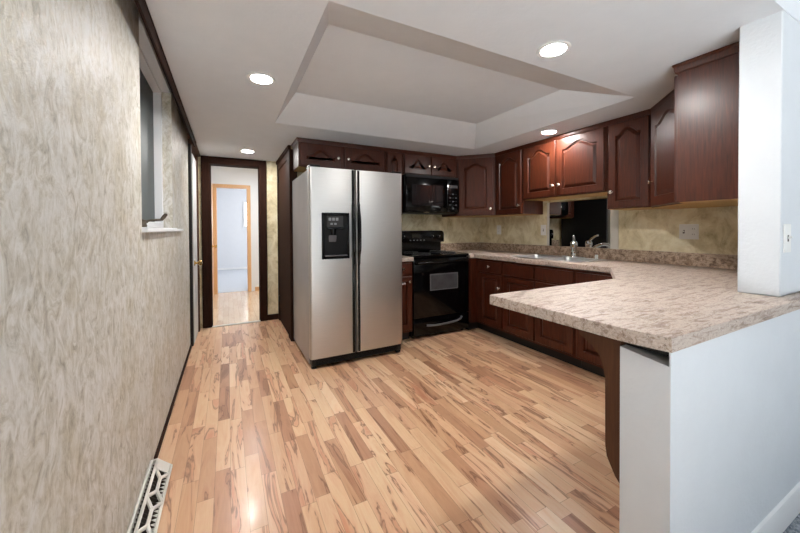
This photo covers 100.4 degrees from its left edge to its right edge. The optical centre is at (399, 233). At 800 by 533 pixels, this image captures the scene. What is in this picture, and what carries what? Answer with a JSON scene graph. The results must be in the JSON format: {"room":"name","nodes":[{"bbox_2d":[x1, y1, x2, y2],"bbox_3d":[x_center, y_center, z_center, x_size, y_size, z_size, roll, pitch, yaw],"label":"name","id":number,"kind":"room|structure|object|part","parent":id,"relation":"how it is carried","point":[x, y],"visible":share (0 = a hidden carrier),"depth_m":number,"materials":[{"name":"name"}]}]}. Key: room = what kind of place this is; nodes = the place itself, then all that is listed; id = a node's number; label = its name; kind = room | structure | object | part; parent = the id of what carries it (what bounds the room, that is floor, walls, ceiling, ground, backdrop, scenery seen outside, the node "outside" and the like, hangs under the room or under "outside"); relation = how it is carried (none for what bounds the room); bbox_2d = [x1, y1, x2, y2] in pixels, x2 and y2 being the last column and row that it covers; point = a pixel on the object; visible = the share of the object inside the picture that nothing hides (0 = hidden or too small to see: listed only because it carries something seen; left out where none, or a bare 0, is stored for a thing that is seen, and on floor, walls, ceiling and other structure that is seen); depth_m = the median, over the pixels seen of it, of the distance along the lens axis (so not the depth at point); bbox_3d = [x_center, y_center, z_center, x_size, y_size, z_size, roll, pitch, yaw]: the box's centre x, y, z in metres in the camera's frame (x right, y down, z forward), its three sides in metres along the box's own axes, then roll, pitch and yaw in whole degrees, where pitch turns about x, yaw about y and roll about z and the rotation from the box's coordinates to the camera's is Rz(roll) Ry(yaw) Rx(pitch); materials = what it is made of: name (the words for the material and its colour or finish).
{"room":"kitchen","nodes":[
{"label":"kitchen","id":0,"kind":"room"},
{"bbox_2d":[0,0,190,532],"bbox_3d":[-1.341,-0.047,1.603,0.193,2.500,5.480,-1,1,-27],"label":"wall","id":1,"kind":"structure","parent":0,"point":[95,341],"depth_m":0.91,"materials":[{"name":"beige paint"}]},
{"bbox_2d":[139,17,183,232],"bbox_3d":[-1.594,-0.518,2.154,0.260,1.019,1.420,-1,1,-27],"label":"window","id":2,"kind":"structure","parent":1,"relation":"in","point":[153,83],"depth_m":2.19,"materials":[{"name":"white plastic"}]},
{"bbox_3d":[-1.538,-0.525,1.946,0.108,0.981,0.990,-1,1,-27],"label":"frame","id":3,"kind":"part","parent":2,"relation":"part of","materials":[{"name":"white plastic"}]},
{"bbox_3d":[-1.601,-0.021,2.155,0.197,0.026,1.420,-1,1,-27],"label":"sill","id":4,"kind":"part","parent":2,"relation":"part of","materials":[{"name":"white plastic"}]},
{"bbox_2d":[154,344,191,458],"bbox_3d":[-1.732,1.179,2.612,0.012,0.026,1.950,-1,1,-27],"label":"baseboard","id":5,"kind":"structure","parent":1,"relation":"attached to","point":[156,455],"depth_m":2.21,"materials":[{"name":"brown wood"}]},
{"bbox_2d":[188,143,201,345],"bbox_3d":[-2.285,0.122,3.762,0.110,2.115,0.620,-1,1,-27],"label":"door","id":6,"kind":"structure","parent":1,"relation":"in","point":[195,263],"depth_m":3.58,"materials":[{"name":"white wood"}]},
{"bbox_3d":[-2.197,0.125,3.501,0.026,2.115,0.075,-1,1,-27],"label":"casing","id":7,"kind":"part","parent":6,"relation":"part of","materials":[{"name":"wood"}]},
{"bbox_3d":[-2.319,0.160,3.745,0.034,2.020,0.460,-1,1,-27],"label":"panel","id":8,"kind":"part","parent":6,"relation":"part of","materials":[{"name":"white wood"}]},
{"bbox_3d":[-2.437,0.128,3.990,0.050,2.100,0.075,-1,1,-27],"label":"casing","id":9,"kind":"part","parent":6,"relation":"part of","materials":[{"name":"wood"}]},
{"bbox_3d":[-2.182,0.322,3.604,0.076,0.060,0.060,-1,1,-27],"label":"knob","id":10,"kind":"part","parent":6,"relation":"part of","materials":[{"name":"gold metal"}]},
{"bbox_2d":[217,188,245,189],"bbox_3d":[-3.399,-1.334,7.517,4.100,0.060,6.700,-1,1,-27],"label":"ceiling","id":11,"kind":"structure","parent":0,"point":[217,188],"depth_m":10.12,"materials":[{"name":"paint"}]},
{"bbox_2d":[217,189,246,267],"bbox_3d":[-3.917,-0.095,8.546,4.200,2.440,4.220,-1,1,-27],"label":"wall","id":12,"kind":"structure","parent":0,"point":[231,233],"depth_m":10.17,"materials":[{"name":"paint"}]},
{"bbox_2d":[218,267,246,269],"bbox_3d":[-4.829,1.077,10.337,4.100,0.060,0.020,-1,1,-27],"label":"baseboard","id":13,"kind":"structure","parent":12,"relation":"attached to","point":[233,267],"depth_m":10.18,"materials":[{"name":"white wood"}]},
{"bbox_2d":[243,201,246,226],"bbox_3d":[-4.419,-0.593,10.516,0.990,0.790,0.050,-1,1,-27],"label":"window","id":14,"kind":"structure","parent":12,"relation":"in","point":[244,202],"depth_m":10.31,"materials":[{"name":"white"}]},
{"bbox_3d":[-4.426,-0.586,10.529,0.870,0.705,0.010,-1,1,-27],"label":"pane","id":15,"kind":"part","parent":14,"relation":"part of","materials":[{"name":"white"}]},
{"bbox_2d":[211,166,258,290],"bbox_3d":[-2.622,-0.061,5.500,2.900,2.440,2.380,-1,1,-27],"label":"wall","id":16,"kind":"structure","parent":0,"point":[219,175],"depth_m":6.57,"materials":[{"name":"paint"}]},
{"bbox_2d":[212,184,251,293],"bbox_3d":[-3.249,0.107,6.455,0.650,2.085,0.130,-1,1,-27],"label":"bedroom doorway","id":17,"kind":"structure","parent":16,"relation":"in","point":[215,186],"depth_m":6.38,"materials":[{"name":"brown wood"}]},
{"bbox_2d":[211,184,216,296],"bbox_3d":[-3.349,0.141,5.998,0.111,2.010,0.610,-1,1,-27],"label":"door","id":18,"kind":"structure","parent":17,"relation":"attached to","point":[215,246],"depth_m":5.98,"materials":[{"name":"brown wood"}]},
{"bbox_3d":[-3.383,0.142,5.981,0.035,2.010,0.610,-1,1,-27],"label":"panel","id":19,"kind":"part","parent":18,"relation":"part of","materials":[{"name":"brown wood"}]},
{"bbox_2d":[198,155,277,327],"bbox_3d":[-1.936,-0.081,4.447,1.750,2.500,0.120,-1,1,-27],"label":"wall","id":20,"kind":"structure","parent":0,"point":[271,167],"depth_m":4.48,"materials":[{"name":"beige paint"}]},
{"bbox_2d":[201,156,267,327],"bbox_3d":[-2.143,0.106,4.341,0.750,2.131,0.162,-1,1,-27],"label":"hall doorway","id":21,"kind":"structure","parent":20,"relation":"in","point":[207,162],"depth_m":4.19,"materials":[{"name":"brown wood"}]},
{"bbox_2d":[212,320,260,327],"bbox_3d":[-2.102,1.168,4.296,0.560,0.008,0.060,-1,1,-27],"label":"trim","id":22,"kind":"structure","parent":20,"relation":"attached to","point":[257,320],"depth_m":4.29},
{"bbox_2d":[268,313,277,319],"bbox_3d":[-1.706,1.130,4.504,0.155,0.075,0.014,-1,1,-27],"label":"baseboard","id":23,"kind":"structure","parent":20,"relation":"attached to","point":[270,316],"depth_m":4.49,"materials":[{"name":"brown wood"}]},
{"bbox_2d":[303,172,479,242],"bbox_3d":[0.068,-0.090,4.329,2.622,2.500,0.120,-1,1,-27],"label":"wall","id":24,"kind":"structure","parent":0,"point":[455,229],"depth_m":4.57,"materials":[{"name":"beige paper"}]},
{"bbox_2d":[291,137,385,171],"bbox_3d":[-0.660,-0.818,3.671,0.983,0.288,0.388,-1,1,-27],"label":"upper cabinet","id":25,"kind":"object","parent":24,"relation":"attached to","point":[326,154],"visible":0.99,"depth_m":3.50,"materials":[{"name":"brown wood"}]},
{"bbox_3d":[-0.814,-0.797,3.421,0.416,0.230,0.020,-1,1,-27],"label":"door","id":26,"kind":"part","parent":25,"relation":"part of","materials":[{"name":"brown wood"}]},
{"bbox_3d":[-0.669,-0.941,3.685,0.983,0.038,0.352,-1,1,-27],"label":"crown moulding","id":27,"kind":"part","parent":25,"relation":"part of","materials":[{"name":"brown wood"}]},
{"bbox_3d":[-0.381,-0.802,3.644,0.458,0.230,0.020,-1,1,-27],"label":"door","id":28,"kind":"part","parent":25,"relation":"part of","materials":[{"name":"brown wood"}]},
{"bbox_2d":[384,148,403,188],"bbox_3d":[-0.139,-0.587,3.952,0.254,0.762,0.340,-1,1,-27],"label":"upper cabinet","id":29,"kind":"object","parent":24,"relation":"attached to","point":[393,157],"visible":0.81,"depth_m":3.80,"materials":[{"name":"brown wood"}]},
{"bbox_3d":[-0.069,-0.946,3.807,0.254,0.038,0.016,-1,1,-27],"label":"crown moulding","id":30,"kind":"part","parent":29,"relation":"part of","materials":[{"name":"brown wood"}]},
{"bbox_2d":[402,150,455,177],"bbox_3d":[0.308,-0.833,4.163,0.796,0.282,0.372,-1,1,-27],"label":"upper cabinet","id":31,"kind":"object","parent":24,"relation":"attached to","point":[413,162],"visible":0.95,"depth_m":4.01,"materials":[{"name":"brown wood"}]},
{"bbox_3d":[0.207,-0.812,3.949,0.356,0.224,0.020,-1,1,-27],"label":"door","id":32,"kind":"part","parent":31,"relation":"part of","materials":[{"name":"brown wood"}]},
{"bbox_3d":[0.373,-0.951,4.035,0.796,0.038,0.016,-1,1,-27],"label":"crown moulding","id":33,"kind":"part","parent":31,"relation":"part of","materials":[{"name":"brown wood"}]},
{"bbox_2d":[402,174,458,214],"bbox_3d":[0.327,-0.466,4.135,0.756,0.444,0.449,-1,1,-27],"label":"microwave","id":34,"kind":"object","parent":31,"relation":"attached to","point":[421,194],"visible":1,"depth_m":3.96,"materials":[{"name":"black plastic"}]},
{"bbox_3d":[0.315,-0.455,3.954,0.564,0.402,0.034,-1,1,-27],"label":"door","id":35,"kind":"part","parent":34,"relation":"part of","materials":[{"name":"black glass"}]},
{"bbox_3d":[0.563,-0.447,4.037,0.022,0.283,0.059,-1,1,-32],"label":"handle","id":36,"kind":"part","parent":34,"relation":"part of","materials":[{"name":"black plastic"}]},
{"bbox_3d":[0.651,-0.459,4.128,0.184,0.402,0.034,-1,1,-27],"label":"control panel","id":37,"kind":"part","parent":34,"relation":"part of","materials":[{"name":"black plastic"}]},
{"bbox_3d":[0.541,-0.816,4.121,0.358,0.224,0.020,-1,1,-27],"label":"door","id":38,"kind":"part","parent":31,"relation":"part of","materials":[{"name":"brown wood"}]},
{"bbox_2d":[442,153,503,217],"bbox_3d":[1.004,-0.599,4.354,0.683,0.762,0.683,-1,1,-27],"label":"upper cabinet","id":39,"kind":"object","parent":24,"relation":"attached to","point":[475,174],"visible":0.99,"depth_m":4.13,"materials":[{"name":"brown wood"}]},
{"bbox_3d":[0.936,-0.579,4.142,0.421,0.704,0.020,0,1,18],"label":"door","id":40,"kind":"part","parent":39,"relation":"part of","materials":[{"name":"brown wood"}]},
{"bbox_3d":[0.935,-0.956,4.139,0.509,0.038,0.016,0,1,18],"label":"crown moulding","id":41,"kind":"part","parent":39,"relation":"part of","materials":[{"name":"brown wood"}]},
{"bbox_2d":[145,0,799,161],"bbox_3d":[1.705,-1.107,1.085,5.150,0.400,9.380,-1,1,-27],"label":"ceiling","id":42,"kind":"structure","parent":0,"point":[446,77],"depth_m":1.98,"materials":[{"name":"paint"}]},
{"bbox_2d":[134,0,195,147],"bbox_3d":[-1.065,-0.915,1.399,0.024,0.091,4.680,-1,1,-27],"label":"crown molding","id":43,"kind":"structure","parent":42,"relation":"attached to","point":[142,7],"depth_m":1.68,"materials":[{"name":"wood"}]},
{"bbox_2d":[240,149,254,152],"bbox_3d":[-1.779,-0.956,3.885,0.164,0.006,0.164,-1,1,-27],"label":"recessed light","id":44,"kind":"object","parent":42,"relation":"in","point":[242,150],"visible":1,"depth_m":3.89,"materials":[{"name":"white"}]},
{"bbox_2d":[247,72,275,84],"bbox_3d":[-0.843,-0.937,2.024,0.164,0.006,0.164,-1,1,-27],"label":"recessed light","id":45,"kind":"object","parent":42,"relation":"in","point":[255,77],"visible":1,"depth_m":2.01,"materials":[{"name":"white glass"}]},
{"bbox_2d":[540,130,557,134],"bbox_3d":[1.424,-0.965,3.183,0.164,0.006,0.164,-1,1,-27],"label":"recessed light","id":46,"kind":"object","parent":42,"relation":"in","point":[546,132],"visible":1,"depth_m":3.18,"materials":[{"name":"white glass"}]},
{"bbox_2d":[536,40,570,57],"bbox_3d":[0.788,-0.942,1.711,0.164,0.006,0.164,-1,1,-27],"label":"recessed light","id":47,"kind":"object","parent":42,"relation":"in","point":[553,49],"visible":1,"depth_m":1.70,"materials":[{"name":"white"}]},
{"bbox_2d":[157,269,799,532],"bbox_3d":[-0.293,1.195,3.858,6.200,0.066,16.100,-1,1,-27],"label":"floor","id":48,"kind":"structure","parent":0,"point":[477,430],"depth_m":1.93,"materials":[{"name":"brown wood"}]},
{"bbox_2d":[127,458,172,532],"bbox_3d":[-1.069,1.171,1.419,0.093,0.068,0.622,-1,1,-27],"label":"floor vent","id":49,"kind":"object","parent":48,"relation":"in","point":[147,512],"visible":1,"depth_m":1.46,"materials":[{"name":"white metal"}]},
{"bbox_3d":[-1.105,1.174,1.401,0.011,0.062,0.622,-1,1,-27],"label":"plate","id":50,"kind":"part","parent":49,"relation":"part of","materials":[{"name":"white metal"}]},
{"bbox_2d":[292,164,401,368],"bbox_3d":[-0.553,0.288,3.394,0.894,1.774,0.899,-1,1,-27],"label":"refrigerator","id":51,"kind":"object","parent":48,"relation":"on","point":[347,224],"visible":1,"depth_m":3.03,"materials":[{"name":"silver metal"}]},
{"bbox_3d":[-0.601,0.258,2.961,0.411,1.657,0.066,-1,1,-27],"label":"freezer door","id":52,"kind":"part","parent":51,"relation":"part of","materials":[{"name":"silver metal"}]},
{"bbox_3d":[-0.571,-0.103,2.927,0.145,0.100,0.010,-1,1,-27],"label":"control panel","id":53,"kind":"part","parent":51,"relation":"part of","materials":[{"name":"black plastic"}]},
{"bbox_3d":[-0.565,0.023,2.936,0.250,0.407,0.014,-1,1,-27],"label":"dispenser frame","id":54,"kind":"part","parent":51,"relation":"part of","materials":[{"name":"black plastic"}]},
{"bbox_3d":[-0.411,0.250,2.994,0.026,1.620,0.058,-1,1,-27],"label":"handle","id":55,"kind":"part","parent":51,"relation":"part of","materials":[{"name":"black ceramic"}]},
{"bbox_3d":[-0.365,0.249,3.018,0.026,1.620,0.058,-1,1,-27],"label":"handle","id":56,"kind":"part","parent":51,"relation":"part of","materials":[{"name":"black ceramic"}]},
{"bbox_3d":[-0.200,0.253,3.168,0.475,1.657,0.066,-1,1,-27],"label":"door","id":57,"kind":"part","parent":51,"relation":"part of","materials":[{"name":"silver metal"}]},
{"bbox_2d":[402,261,411,339],"bbox_3d":[-0.103,0.737,3.803,0.250,0.862,0.652,-1,1,-27],"label":"base cabinet","id":58,"kind":"object","parent":48,"relation":"on","point":[406,266],"visible":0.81,"depth_m":3.57,"materials":[{"name":"brown wood"}]},
{"bbox_3d":[0.025,0.385,3.546,0.228,0.120,0.020,-1,1,-27],"label":"drawer","id":59,"kind":"part","parent":58,"relation":"part of","materials":[{"name":"brown wood"}]},
{"bbox_3d":[0.027,0.755,3.551,0.228,0.580,0.020,-1,1,-27],"label":"door","id":60,"kind":"part","parent":58,"relation":"part of","materials":[{"name":"brown wood"}]},
{"bbox_2d":[402,255,413,261],"bbox_3d":[-0.113,0.225,3.810,0.253,0.147,0.638,-1,1,-27],"label":"countertop","id":61,"kind":"structure","parent":58,"relation":"on","point":[404,258],"depth_m":3.56,"materials":[{"name":"stone"}]},
{"bbox_2d":[402,231,468,338],"bbox_3d":[0.359,0.566,4.024,0.765,1.192,0.678,-1,1,-27],"label":"stove","id":62,"kind":"object","parent":48,"relation":"on","point":[440,278],"visible":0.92,"depth_m":3.80,"materials":[{"name":"black metal"}]},
{"bbox_2d":[402,252,468,258],"bbox_3d":[0.358,0.255,4.015,0.762,0.029,0.537,-1,1,-27],"label":"cooktop","id":63,"kind":"object","parent":62,"relation":"in","point":[417,255],"depth_m":3.82,"materials":[{"name":"black ceramic"}]},
{"bbox_3d":[0.476,1.033,3.805,0.754,0.186,0.042,-1,1,-27],"label":"storage drawer","id":64,"kind":"part","parent":62,"relation":"part of","materials":[{"name":"black metal"}]},
{"bbox_3d":[0.474,0.606,3.799,0.754,0.654,0.044,-1,1,-27],"label":"oven door","id":65,"kind":"part","parent":62,"relation":"part of","materials":[{"name":"black metal"}]},
{"bbox_3d":[0.496,0.325,3.748,0.725,0.033,0.067,-1,1,-27],"label":"oven handle","id":66,"kind":"part","parent":62,"relation":"part of","materials":[{"name":"black metal"}]},
{"bbox_3d":[0.515,1.001,3.786,0.497,0.073,0.047,-1,1,-27],"label":"drawer handle","id":67,"kind":"part","parent":62,"relation":"part of","materials":[{"name":"metal"}]},
{"bbox_2d":[465,257,482,329],"bbox_3d":[1.003,0.723,4.376,0.691,0.862,0.665,-1,1,-27],"label":"base cabinet","id":68,"kind":"object","parent":48,"relation":"on","point":[473,262],"visible":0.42,"depth_m":3.96,"materials":[{"name":"brown wood"}]},
{"bbox_2d":[478,258,508,339],"bbox_3d":[1.263,0.728,3.901,0.652,0.862,0.412,-1,1,-27],"label":"base cabinet","id":69,"kind":"object","parent":48,"relation":"on","point":[490,272],"visible":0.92,"depth_m":3.75,"materials":[{"name":"brown wood"}]},
{"bbox_3d":[1.015,0.380,3.753,0.020,0.120,0.362,-1,1,-27],"label":"drawer","id":70,"kind":"part","parent":69,"relation":"part of","materials":[{"name":"brown wood"}]},
{"bbox_3d":[1.017,0.749,3.758,0.020,0.577,0.362,-1,1,-27],"label":"door","id":71,"kind":"part","parent":69,"relation":"part of","materials":[{"name":"brown wood"}]},
{"bbox_2d":[503,261,581,367],"bbox_3d":[1.552,0.734,3.342,0.652,0.862,0.838,-1,1,-27],"label":"base cabinet","id":72,"kind":"object","parent":48,"relation":"on","point":[558,341],"visible":0.34,"depth_m":3.17,"materials":[{"name":"brown wood"}]},
{"bbox_3d":[1.204,0.752,3.396,0.020,0.577,0.398,-1,1,-27],"label":"door","id":73,"kind":"part","parent":72,"relation":"part of","materials":[{"name":"brown wood"}]},
{"bbox_3d":[1.395,0.756,3.028,0.020,0.577,0.398,-1,1,-27],"label":"door","id":74,"kind":"part","parent":72,"relation":"part of","materials":[{"name":"brown wood"}]},
{"bbox_2d":[576,269,612,376],"bbox_3d":[1.898,0.740,2.708,0.620,0.862,0.598,-1,1,-27],"label":"base cabinet","id":75,"kind":"object","parent":48,"relation":"on","point":[585,352],"visible":0.13,"depth_m":2.75,"materials":[{"name":"brown wood"}]},
{"bbox_3d":[1.565,0.760,2.700,0.020,0.577,0.282,-1,1,-27],"label":"door","id":76,"kind":"part","parent":75,"relation":"part of","materials":[{"name":"brown wood"}]},
{"bbox_3d":[1.629,0.393,2.566,0.020,0.120,0.572,-1,1,-27],"label":"drawer","id":77,"kind":"part","parent":75,"relation":"part of","materials":[{"name":"brown wood"}]},
{"bbox_2d":[480,196,737,254],"bbox_3d":[1.920,-0.089,3.473,0.120,2.500,3.102,-1,1,-27],"label":"wall","id":78,"kind":"structure","parent":0,"point":[652,229],"depth_m":2.85,"materials":[{"name":"beige paper"}]},
{"bbox_2d":[497,225,500,233],"bbox_3d":[1.329,-0.045,4.475,0.009,0.122,0.082,-1,1,-27],"label":"wall plate","id":79,"kind":"object","parent":78,"relation":"attached to","point":[498,226],"visible":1,"depth_m":4.47,"materials":[{"name":"beige plastic"}]},
{"bbox_2d":[495,146,542,215],"bbox_3d":[1.386,-0.596,3.946,0.372,0.762,0.468,-1,1,-27],"label":"upper cabinet","id":80,"kind":"object","parent":78,"relation":"attached to","point":[509,201],"visible":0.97,"depth_m":3.83,"materials":[{"name":"brown wood"}]},
{"bbox_3d":[1.261,-0.577,3.875,0.020,0.704,0.389,-1,1,-27],"label":"door","id":81,"kind":"part","parent":80,"relation":"part of","materials":[{"name":"brown wood"}]},
{"bbox_3d":[1.258,-0.954,3.876,0.016,0.038,0.468,-1,1,-27],"label":"crown moulding","id":82,"kind":"part","parent":80,"relation":"part of","materials":[{"name":"brown wood"}]},
{"bbox_2d":[541,225,545,234],"bbox_3d":[1.651,-0.037,3.841,0.019,0.122,0.075,-1,1,-27],"label":"wall plate","id":83,"kind":"object","parent":78,"relation":"attached to","point":[543,227],"visible":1,"depth_m":3.84,"materials":[{"name":"white plastic"}]},
{"bbox_2d":[522,121,607,200],"bbox_3d":[1.697,-0.666,3.344,0.372,0.609,0.944,-1,1,-27],"label":"upper cabinet","id":84,"kind":"object","parent":78,"relation":"attached to","point":[573,164],"visible":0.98,"depth_m":3.19,"materials":[{"name":"brown wood"}]},
{"bbox_3d":[1.458,-0.649,3.494,0.020,0.551,0.403,-1,1,-27],"label":"door","id":85,"kind":"part","parent":84,"relation":"part of","materials":[{"name":"brown wood"}]},
{"bbox_3d":[1.569,-0.948,3.275,0.016,0.038,0.944,-1,1,-27],"label":"crown moulding","id":86,"kind":"part","parent":84,"relation":"part of","materials":[{"name":"brown wood"}]},
{"bbox_3d":[1.664,-0.645,3.095,0.020,0.551,0.468,-1,1,-27],"label":"door","id":87,"kind":"part","parent":84,"relation":"part of","materials":[{"name":"brown wood"}]},
{"bbox_2d":[547,198,618,248],"bbox_3d":[1.857,-0.100,3.450,0.011,0.487,0.778,-1,1,-27],"label":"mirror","id":88,"kind":"object","parent":78,"relation":"attached to","point":[593,225],"visible":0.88,"depth_m":3.40,"materials":[{"name":"clear glass"}]},
{"bbox_2d":[441,242,737,269],"bbox_3d":[1.558,0.200,3.289,0.694,0.102,3.099,-1,1,-27],"label":"backsplash","id":89,"kind":"structure","parent":78,"relation":"attached to","point":[724,261],"depth_m":3.07,"materials":[{"name":"laminate"}]},
{"bbox_2d":[441,242,799,356],"bbox_3d":[0.941,0.245,2.864,2.182,0.174,3.286,-1,1,-27],"label":"countertop","id":90,"kind":"structure","parent":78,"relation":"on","point":[664,303],"depth_m":1.45,"materials":[{"name":"laminate"}]},
{"bbox_2d":[512,254,605,268],"bbox_3d":[1.561,0.330,3.356,0.450,0.171,0.800,-1,1,-27],"label":"sink","id":91,"kind":"object","parent":90,"relation":"in","point":[534,256],"visible":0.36,"depth_m":3.35,"materials":[{"name":"metal"}]},
{"bbox_3d":[1.452,0.328,3.517,0.345,0.171,0.355,-1,1,-27],"label":"bowl","id":92,"kind":"part","parent":91,"relation":"part of","materials":[{"name":"metal"}]},
{"bbox_3d":[1.629,0.332,3.175,0.345,0.171,0.355,-1,1,-27],"label":"bowl","id":93,"kind":"part","parent":91,"relation":"part of","materials":[{"name":"metal"}]},
{"bbox_2d":[562,235,585,257],"bbox_3d":[1.690,0.131,3.329,0.243,0.225,0.264,-1,1,-27],"label":"faucet","id":94,"kind":"object","parent":90,"relation":"on","point":[573,244],"visible":1,"depth_m":3.34,"materials":[{"name":"silver metal"}]},
{"bbox_3d":[1.706,0.158,3.269,0.040,0.106,0.248,0,1,28],"label":"spout","id":95,"kind":"part","parent":94,"relation":"part of","materials":[{"name":"silver metal"}]},
{"bbox_3d":[1.764,0.238,3.376,0.056,0.010,0.250,-1,1,-27],"label":"deck plate","id":96,"kind":"part","parent":94,"relation":"part of","materials":[{"name":"silver metal"}]},
{"bbox_2d":[604,109,659,209],"bbox_3d":[1.987,-0.584,2.786,0.372,0.762,0.374,-1,1,-27],"label":"upper cabinet","id":97,"kind":"object","parent":78,"relation":"attached to","point":[629,136],"visible":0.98,"depth_m":2.70,"materials":[{"name":"brown wood"}]},
{"bbox_3d":[1.859,-0.942,2.716,0.016,0.038,0.374,-1,1,-27],"label":"crown moulding","id":98,"kind":"part","parent":97,"relation":"part of","materials":[{"name":"brown wood"}]},
{"bbox_3d":[1.861,-0.565,2.716,0.020,0.704,0.306,-1,1,-27],"label":"door","id":99,"kind":"part","parent":97,"relation":"part of","materials":[{"name":"brown wood"}]},
{"bbox_2d":[679,224,698,238],"bbox_3d":[2.278,-0.012,2.630,0.019,0.120,0.126,-1,1,-27],"label":"wall plate","id":100,"kind":"object","parent":78,"relation":"attached to","point":[686,231],"visible":1,"depth_m":2.63,"materials":[{"name":"beige plastic"}]},
{"bbox_2d":[647,89,737,208],"bbox_3d":[2.051,-0.573,2.222,0.782,0.768,0.763,-1,1,-27],"label":"upper cabinet","id":101,"kind":"object","parent":78,"relation":"attached to","point":[662,113],"visible":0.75,"depth_m":2.35,"materials":[{"name":"brown wood"}]},
{"bbox_3d":[1.844,-0.936,2.275,0.016,0.038,0.649,0,1,18],"label":"crown moulding","id":102,"kind":"part","parent":101,"relation":"part of","materials":[{"name":"brown wood"}]},
{"bbox_3d":[1.844,-0.556,2.281,0.020,0.710,0.557,0,1,18],"label":"door","id":103,"kind":"part","parent":101,"relation":"part of","materials":[{"name":"brown wood"}]},
{"bbox_2d":[619,10,799,532],"bbox_3d":[2.230,-0.043,1.782,3.400,2.450,0.189,-1,1,-27],"label":"wall","id":104,"kind":"structure","parent":0,"point":[710,429],"depth_m":1.22,"materials":[{"name":"white paint"}]},
{"bbox_2d":[579,329,626,483],"bbox_3d":[0.693,0.563,1.135,0.058,0.472,0.141,-1,1,-27],"label":"bracket","id":105,"kind":"object","parent":104,"relation":"attached to","point":[608,349],"visible":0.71,"depth_m":1.08,"materials":[{"name":"brown wood"}]},
{"bbox_2d":[672,41,738,203],"bbox_3d":[1.723,-0.561,1.814,0.251,0.779,0.372,-1,1,-27],"label":"upper cabinet","id":106,"kind":"object","parent":104,"relation":"attached to","point":[706,86],"visible":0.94,"depth_m":1.76,"materials":[{"name":"brown wood"}]},
{"bbox_3d":[1.657,-0.540,1.942,0.191,0.711,0.020,-1,1,-27],"label":"door","id":107,"kind":"part","parent":106,"relation":"part of","materials":[{"name":"brown wood"}]},
{"bbox_3d":[1.729,-0.924,1.793,0.251,0.048,0.336,-1,1,-27],"label":"crown moulding","id":108,"kind":"part","parent":106,"relation":"part of","materials":[{"name":"brown wood"}]},
{"bbox_2d":[783,224,792,252],"bbox_3d":[1.690,0.022,1.444,0.078,0.124,0.019,-1,1,-27],"label":"wall plate","id":109,"kind":"object","parent":104,"relation":"attached to","point":[787,236],"visible":1,"depth_m":1.44,"materials":[{"name":"white plastic"}]},
{"bbox_3d":[-1.358,-0.080,4.101,0.120,2.500,1.026,-1,1,-27],"label":"wall","id":110,"kind":"structure","parent":0,"visible":0},
{"bbox_2d":[276,145,296,341],"bbox_3d":[-1.389,0.105,4.064,0.094,2.133,1.017,-1,1,-27],"label":"door","id":111,"kind":"structure","parent":110,"relation":"in","point":[286,175],"depth_m":3.92,"materials":[{"name":"brown wood"}]},
{"bbox_3d":[-1.426,-0.938,4.046,0.034,0.047,0.995,-1,1,-27],"label":"head moulding","id":112,"kind":"part","parent":111,"relation":"part of","materials":[{"name":"brown wood"}]},
{"bbox_3d":[-1.417,0.166,4.099,0.032,1.990,0.780,-1,1,-27],"label":"panel","id":113,"kind":"part","parent":111,"relation":"part of","materials":[{"name":"brown wood"}]}
]}

